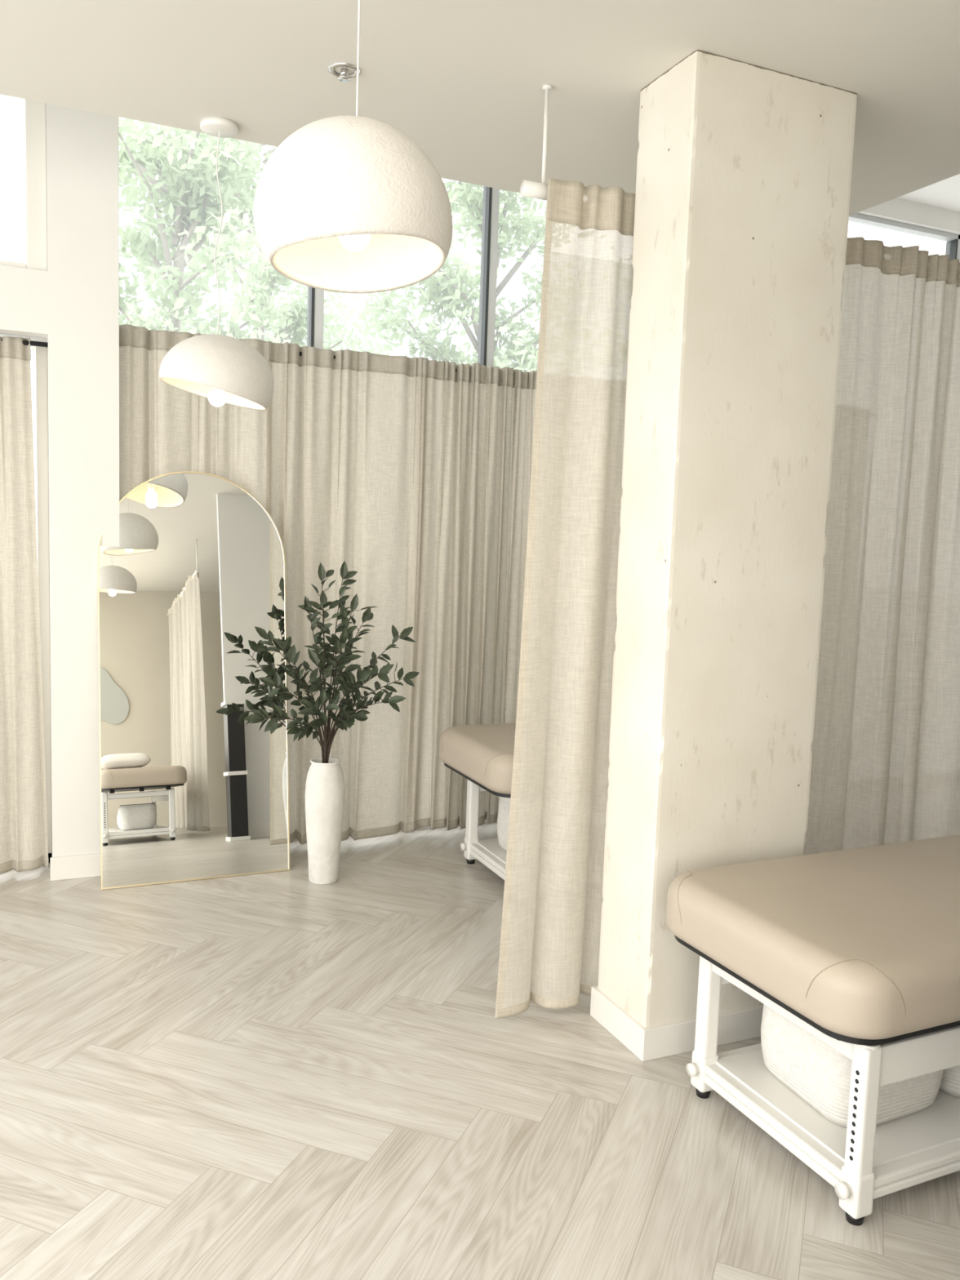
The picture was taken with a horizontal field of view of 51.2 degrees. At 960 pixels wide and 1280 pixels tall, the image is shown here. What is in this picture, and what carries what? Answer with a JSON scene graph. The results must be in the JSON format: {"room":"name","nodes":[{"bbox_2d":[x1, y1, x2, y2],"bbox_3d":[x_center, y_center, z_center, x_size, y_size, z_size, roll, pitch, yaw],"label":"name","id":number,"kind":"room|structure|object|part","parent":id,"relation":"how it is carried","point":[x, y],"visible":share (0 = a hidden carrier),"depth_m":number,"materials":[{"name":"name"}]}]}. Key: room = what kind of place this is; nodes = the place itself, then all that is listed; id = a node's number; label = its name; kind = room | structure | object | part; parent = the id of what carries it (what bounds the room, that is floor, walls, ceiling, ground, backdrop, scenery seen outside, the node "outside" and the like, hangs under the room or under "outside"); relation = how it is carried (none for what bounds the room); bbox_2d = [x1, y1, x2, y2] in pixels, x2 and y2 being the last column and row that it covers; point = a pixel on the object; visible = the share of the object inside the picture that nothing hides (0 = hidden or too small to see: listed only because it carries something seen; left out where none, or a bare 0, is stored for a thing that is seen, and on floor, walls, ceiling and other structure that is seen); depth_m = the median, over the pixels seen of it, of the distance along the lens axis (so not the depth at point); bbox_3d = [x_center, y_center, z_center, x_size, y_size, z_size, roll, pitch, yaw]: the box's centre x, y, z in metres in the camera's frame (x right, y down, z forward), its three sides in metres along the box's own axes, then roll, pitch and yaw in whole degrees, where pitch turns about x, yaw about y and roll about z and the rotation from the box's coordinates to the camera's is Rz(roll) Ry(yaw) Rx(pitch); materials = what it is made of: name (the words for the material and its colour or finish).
{"room":"massage treatment room","nodes":[
{"label":"massage treatment room","id":0,"kind":"room"},
{"bbox_2d":[0,265,48,346],"bbox_3d":[-3.289,-1.355,3.525,3.246,0.245,0.360,-1,6,-24],"label":"wall","id":1,"kind":"structure","parent":0,"point":[24,306],"depth_m":3.98,"materials":[{"name":"paint"}]},
{"bbox_2d":[0,98,47,271],"bbox_3d":[-3.222,-2.009,3.357,3.246,1.095,0.100,-1,6,-24],"label":"window frame","id":2,"kind":"structure","parent":1,"relation":"in","point":[34,111],"depth_m":3.97,"materials":[{"name":"paint"}]},
{"bbox_2d":[1,338,48,347],"bbox_3d":[-2.351,-1.210,3.878,1.246,0.020,0.020,-1,6,-24],"label":"curtain rod","id":3,"kind":"object","parent":1,"relation":"attached to","point":[39,344],"visible":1,"depth_m":4.11,"materials":[{"name":"black metal"}]},
{"bbox_2d":[0,336,48,874],"bbox_3d":[-2.278,-0.118,4.028,0.983,2.234,0.100,-1,6,-24],"label":"curtain","id":4,"kind":"object","parent":3,"relation":"hanging from","point":[24,846],"visible":1,"depth_m":4.19,"materials":[{"name":"beige fabric"}]},
{"bbox_2d":[35,346,52,863],"bbox_3d":[-3.368,-0.119,3.732,3.246,2.260,0.080,-1,6,-24],"label":"window","id":5,"kind":"structure","parent":1,"relation":"in","point":[42,373],"depth_m":4.32,"materials":[{"name":"paint"}]},
{"bbox_2d":[45,102,119,857],"bbox_3d":[-1.700,-0.792,4.291,0.269,3.600,0.360,-1,6,-24],"label":"wall","id":6,"kind":"structure","parent":0,"point":[82,145],"depth_m":4.12,"materials":[{"name":"paint"}]},
{"bbox_2d":[50,853,100,880],"bbox_3d":[-1.689,0.968,4.294,0.279,0.100,0.014,-1,6,-24],"label":"baseboard","id":7,"kind":"structure","parent":6,"relation":"attached to","point":[87,865],"depth_m":4.27,"materials":[{"name":"paint"}]},
{"bbox_3d":[0.413,-1.322,5.130,4.285,0.018,0.018,-1,6,-24],"label":"curtain rod","id":8,"kind":"object","parent":6,"relation":"attached to","visible":0},
{"bbox_2d":[119,324,267,509],"bbox_3d":[-1.276,-0.183,4.482,0.654,2.319,0.115,-1,6,-24],"label":"curtain","id":9,"kind":"object","parent":8,"relation":"hanging from","point":[164,428],"visible":0.2,"depth_m":4.35,"materials":[{"name":"beige fabric"}]},
{"bbox_2d":[266,341,428,844],"bbox_3d":[-0.640,-0.190,4.765,0.782,2.319,0.136,-1,6,-24],"label":"curtain","id":10,"kind":"object","parent":8,"relation":"hanging from","point":[344,433],"visible":0.84,"depth_m":4.73,"materials":[{"name":"beige fabric"}]},
{"bbox_2d":[410,358,537,831],"bbox_3d":[0.021,-0.201,5.051,0.767,2.309,0.173,-1,6,-24],"label":"curtain","id":11,"kind":"object","parent":8,"relation":"hanging from","point":[477,420],"visible":0.69,"depth_m":4.99,"materials":[{"name":"beige fabric"}]},
{"bbox_2d":[0,822,959,1279],"bbox_3d":[0.919,1.397,1.419,9.200,0.001,8.350,-1,6,-24],"label":"floor","id":12,"kind":"structure","parent":0,"point":[281,1075],"depth_m":2.62,"materials":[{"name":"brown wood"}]},
{"bbox_2d":[97,471,289,889],"bbox_3d":[-1.230,0.151,4.339,0.790,1.750,0.251,-1,6,-24],"label":"floor mirror","id":13,"kind":"object","parent":12,"relation":"on","point":[191,788],"visible":0.98,"depth_m":4.33,"materials":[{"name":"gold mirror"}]},
{"bbox_2d":[305,756,345,884],"bbox_3d":[-0.673,0.780,4.339,0.171,0.533,0.171,-1,6,-24],"label":"vase","id":14,"kind":"object","parent":12,"relation":"on","point":[325,793],"visible":0.98,"depth_m":4.28,"materials":[{"name":"ceramic"}]},
{"bbox_2d":[243,560,419,763],"bbox_3d":[-0.614,0.110,4.243,0.782,0.891,0.416,-1,6,-24],"label":"artificial plant","id":15,"kind":"object","parent":14,"relation":"in","point":[347,715],"visible":0.98,"depth_m":4.22,"materials":[{"name":"green plant"}]},
{"bbox_2d":[439,722,515,879],"bbox_3d":[0.788,0.735,4.728,1.901,0.645,0.752,-1,6,-24],"label":"massage table","id":16,"kind":"object","parent":12,"relation":"on","point":[482,754],"visible":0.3,"depth_m":4.40,"materials":[{"name":"beige leather"}]},
{"bbox_3d":[-0.074,0.956,4.640,0.026,0.034,0.034,-1,6,-24],"label":"knob","id":17,"kind":"part","parent":16,"relation":"part of","materials":[{"name":"white ceramic"}]},
{"bbox_3d":[-0.035,0.803,4.639,0.056,0.427,0.056,-1,6,-24],"label":"leg","id":18,"kind":"part","parent":16,"relation":"part of","materials":[{"name":"white wood"}]},
{"bbox_2d":[439,722,515,794],"bbox_3d":[0.797,0.498,4.704,1.900,0.170,0.750,-1,6,-24],"label":"cushion","id":19,"kind":"object","parent":16,"relation":"on","point":[482,754],"depth_m":4.28,"materials":[{"name":"beige leather"}]},
{"bbox_3d":[0.790,0.817,4.703,1.600,0.383,0.590,-1,6,-24],"label":"frame","id":20,"kind":"part","parent":16,"relation":"part of","materials":[{"name":"white wood"}]},
{"bbox_2d":[476,839,506,864],"bbox_3d":[0.785,0.959,4.717,1.530,0.016,0.520,-1,6,-24],"label":"shelf","id":21,"kind":"object","parent":16,"relation":"attached to","point":[491,847],"depth_m":4.53,"materials":[{"name":"white wood"}]},
{"bbox_2d":[497,797,510,851],"bbox_3d":[0.286,0.826,4.490,0.361,0.260,0.367,-1,6,-24],"label":"basket","id":22,"kind":"object","parent":16,"relation":"on","point":[503,819],"visible":0.06,"depth_m":4.46,"materials":[{"name":"fabric"}]},
{"bbox_2d":[666,834,959,1226],"bbox_3d":[1.482,0.959,2.859,1.901,0.620,0.752,-1,6,-25],"label":"massage table","id":23,"kind":"object","parent":12,"relation":"on","point":[858,948],"visible":1,"depth_m":2.40,"materials":[{"name":"beige leather"}]},
{"bbox_3d":[0.583,1.171,2.733,0.026,0.034,0.034,-1,6,-25],"label":"knob","id":24,"kind":"part","parent":23,"relation":"part of","materials":[{"name":"white plastic"}]},
{"bbox_3d":[0.621,1.030,2.735,0.056,0.402,0.056,-1,6,-25],"label":"leg","id":25,"kind":"part","parent":23,"relation":"part of","materials":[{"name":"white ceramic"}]},
{"bbox_2d":[666,834,959,1039],"bbox_3d":[1.491,0.736,2.837,1.900,0.170,0.750,-1,6,-25],"label":"cushion","id":26,"kind":"object","parent":23,"relation":"on","point":[861,943],"depth_m":2.41,"materials":[{"name":"beige leather"}]},
{"bbox_3d":[1.444,1.042,2.815,1.600,0.358,0.590,-1,6,-25],"label":"frame","id":27,"kind":"part","parent":23,"relation":"part of","materials":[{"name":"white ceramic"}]},
{"bbox_2d":[715,1048,959,1167],"bbox_3d":[1.440,1.172,2.828,1.530,0.016,0.520,-1,6,-25],"label":"shelf","id":28,"kind":"object","parent":23,"relation":"attached to","point":[934,1129],"depth_m":2.47,"materials":[{"name":"white metal"}]},
{"bbox_3d":[0.814,1.228,2.237,0.026,0.034,0.034,-1,6,-25],"label":"knob","id":29,"kind":"part","parent":23,"relation":"part of","materials":[{"name":"white plastic"}]},
{"bbox_2d":[760,1004,943,1127],"bbox_3d":[0.956,1.051,2.601,0.364,0.235,0.385,-1,6,-24],"label":"basket","id":30,"kind":"object","parent":23,"relation":"on","point":[817,1073],"visible":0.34,"depth_m":2.47,"materials":[{"name":"wicker"}]},
{"bbox_3d":[0.852,1.088,2.239,0.056,0.402,0.056,-1,6,-25],"label":"leg","id":31,"kind":"part","parent":23,"relation":"part of","materials":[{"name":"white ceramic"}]},
{"bbox_2d":[939,1065,959,1097],"bbox_3d":[1.308,1.046,2.747,0.368,0.240,0.386,-1,6,-24],"label":"basket","id":32,"kind":"object","parent":23,"relation":"on","point":[950,1082],"visible":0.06,"depth_m":2.57,"materials":[{"name":"wicker"}]},
{"bbox_2d":[0,0,959,215],"bbox_3d":[-0.102,-1.705,-0.143,6.130,0.788,6.980,-1,6,-24],"label":"ceiling","id":33,"kind":"structure","parent":0,"point":[464,80],"depth_m":2.79,"materials":[{"name":"paint"}]},
{"bbox_2d":[159,115,274,410],"bbox_3d":[-0.862,-1.228,3.301,0.373,0.902,0.359,-1,6,-24],"label":"pendant lamp","id":34,"kind":"object","parent":33,"relation":"hanging from","point":[221,369],"visible":1,"depth_m":3.22,"materials":[{"name":"paint"}]},
{"bbox_3d":[-0.873,-0.895,3.335,0.373,0.231,0.359,-1,6,-24],"label":"lamp shade","id":35,"kind":"part","parent":34,"relation":"part of","materials":[{"name":"paint"}]},
{"bbox_3d":[-0.876,-0.809,3.344,0.060,0.060,0.060,-1,6,-24],"label":"bulb","id":36,"kind":"part","parent":34,"relation":"part of","materials":[{"name":"beige glass"}]},
{"bbox_2d":[328,62,360,81],"bbox_3d":[-0.386,-1.606,2.846,0.092,0.026,0.092,-1,6,-24],"label":"sprinkler","id":37,"kind":"object","parent":33,"relation":"attached to","point":[343,77],"visible":0.95,"depth_m":2.84,"materials":[{"name":"silver metal"}]},
{"bbox_2d":[253,0,453,293],"bbox_3d":[-0.229,-1.105,1.883,0.381,0.818,0.367,-1,6,-24],"label":"pendant lamp","id":38,"kind":"object","parent":33,"relation":"hanging from","point":[345,203],"visible":1,"depth_m":1.78,"materials":[{"name":"paint"}]},
{"bbox_3d":[-0.238,-0.838,1.910,0.381,0.280,0.367,-1,6,-24],"label":"lamp shade","id":39,"kind":"part","parent":38,"relation":"part of","materials":[{"name":"paint"}]},
{"bbox_3d":[-0.240,-0.774,1.916,0.060,0.060,0.060,-1,6,-24],"label":"bulb","id":40,"kind":"part","parent":38,"relation":"part of","materials":[{"name":"beige glass"}]},
{"bbox_2d":[520,84,959,272],"bbox_3d":[1.327,-1.460,3.423,2.615,0.316,0.044,-1,6,-24],"label":"curtain rod","id":41,"kind":"object","parent":33,"relation":"attached to","point":[529,188],"visible":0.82,"depth_m":2.91,"materials":[{"name":"white metal"}]},
{"bbox_2d":[494,177,635,1018],"bbox_3d":[0.599,-0.097,3.218,1.151,2.519,0.128,-1,6,-26],"label":"curtain","id":42,"kind":"object","parent":41,"relation":"hanging from","point":[549,948],"visible":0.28,"depth_m":3.07,"materials":[{"name":"beige fabric"}]},
{"bbox_2d":[804,236,959,854],"bbox_3d":[1.737,-0.110,3.735,1.312,2.519,0.164,-1,6,-24],"label":"curtain","id":43,"kind":"object","parent":41,"relation":"hanging from","point":[886,744],"visible":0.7,"depth_m":3.58,"materials":[{"name":"beige fabric"}]},
{"bbox_2d":[597,49,857,1027],"bbox_3d":[0.729,-0.187,3.040,0.559,2.812,0.279,-1,6,-24],"label":"wall column","id":44,"kind":"structure","parent":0,"point":[744,170],"depth_m":2.89,"materials":[{"name":"beige concrete"}]},
{"bbox_2d":[590,985,763,1061],"bbox_3d":[0.682,1.164,3.176,0.587,0.095,0.307,-1,6,-24],"label":"baseboard","id":45,"kind":"structure","parent":44,"relation":"attached to","point":[652,1042],"depth_m":3.02,"materials":[{"name":"paint"}]},
{"bbox_2d":[857,197,959,235],"bbox_3d":[1.041,-2.561,5.412,5.685,0.120,0.150,-1,6,-24],"label":"wall","id":46,"kind":"structure","parent":0,"point":[899,210],"depth_m":6.04,"materials":[{"name":"paint"}]},
{"bbox_2d":[118,177,959,839],"bbox_3d":[0.986,-0.770,5.584,5.680,3.480,0.078,-1,6,-24],"label":"window","id":47,"kind":"structure","parent":46,"relation":"in","point":[858,218],"depth_m":5.03,"materials":[{"name":"grey metal"}]},
{"bbox_2d":[897,173,959,212],"bbox_3d":[1.073,-2.225,0.986,9.600,0.100,8.600,-1,6,-24],"label":"ceiling","id":48,"kind":"structure","parent":0,"point":[945,193],"depth_m":5.89,"materials":[{"name":"paint"}]},
{"label":"outside","id":49,"kind":"structure","parent":0,"visible":0},
{"bbox_3d":[-8.530,-1.653,31.741,70.000,0.050,55.050,-1,6,-24],"label":"trim","id":50,"kind":"structure","parent":49,"visible":0},
{"bbox_2d":[31,116,293,351],"bbox_3d":[-2.900,-2.480,10.136,2.986,6.313,3.127,-1,6,-24],"label":"tree","id":51,"kind":"object","parent":50,"relation":"on","point":[187,181],"visible":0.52,"depth_m":9.65,"materials":[{"name":"green plant"}]},
{"bbox_2d":[137,129,387,355],"bbox_3d":[-3.135,-4.163,15.045,3.760,8.659,4.562,-1,6,-24],"label":"tree","id":52,"kind":"object","parent":50,"relation":"on","point":[297,329],"visible":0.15,"depth_m":14.74,"materials":[{"name":"green plant"}]},
{"bbox_2d":[119,182,543,370],"bbox_3d":[-1.923,-5.546,25.951,14.500,9.300,2.070,-1,6,-24],"label":"building","id":53,"kind":"structure","parent":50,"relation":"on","point":[512,291],"depth_m":24.50,"materials":[{"name":"white"}]},
{"bbox_2d":[357,179,546,372],"bbox_3d":[0.031,-2.593,11.649,3.208,6.433,3.351,5,6,26],"label":"tree","id":54,"kind":"object","parent":50,"relation":"on","point":[455,293],"visible":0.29,"depth_m":11.20,"materials":[{"name":"green plant"}]}
]}

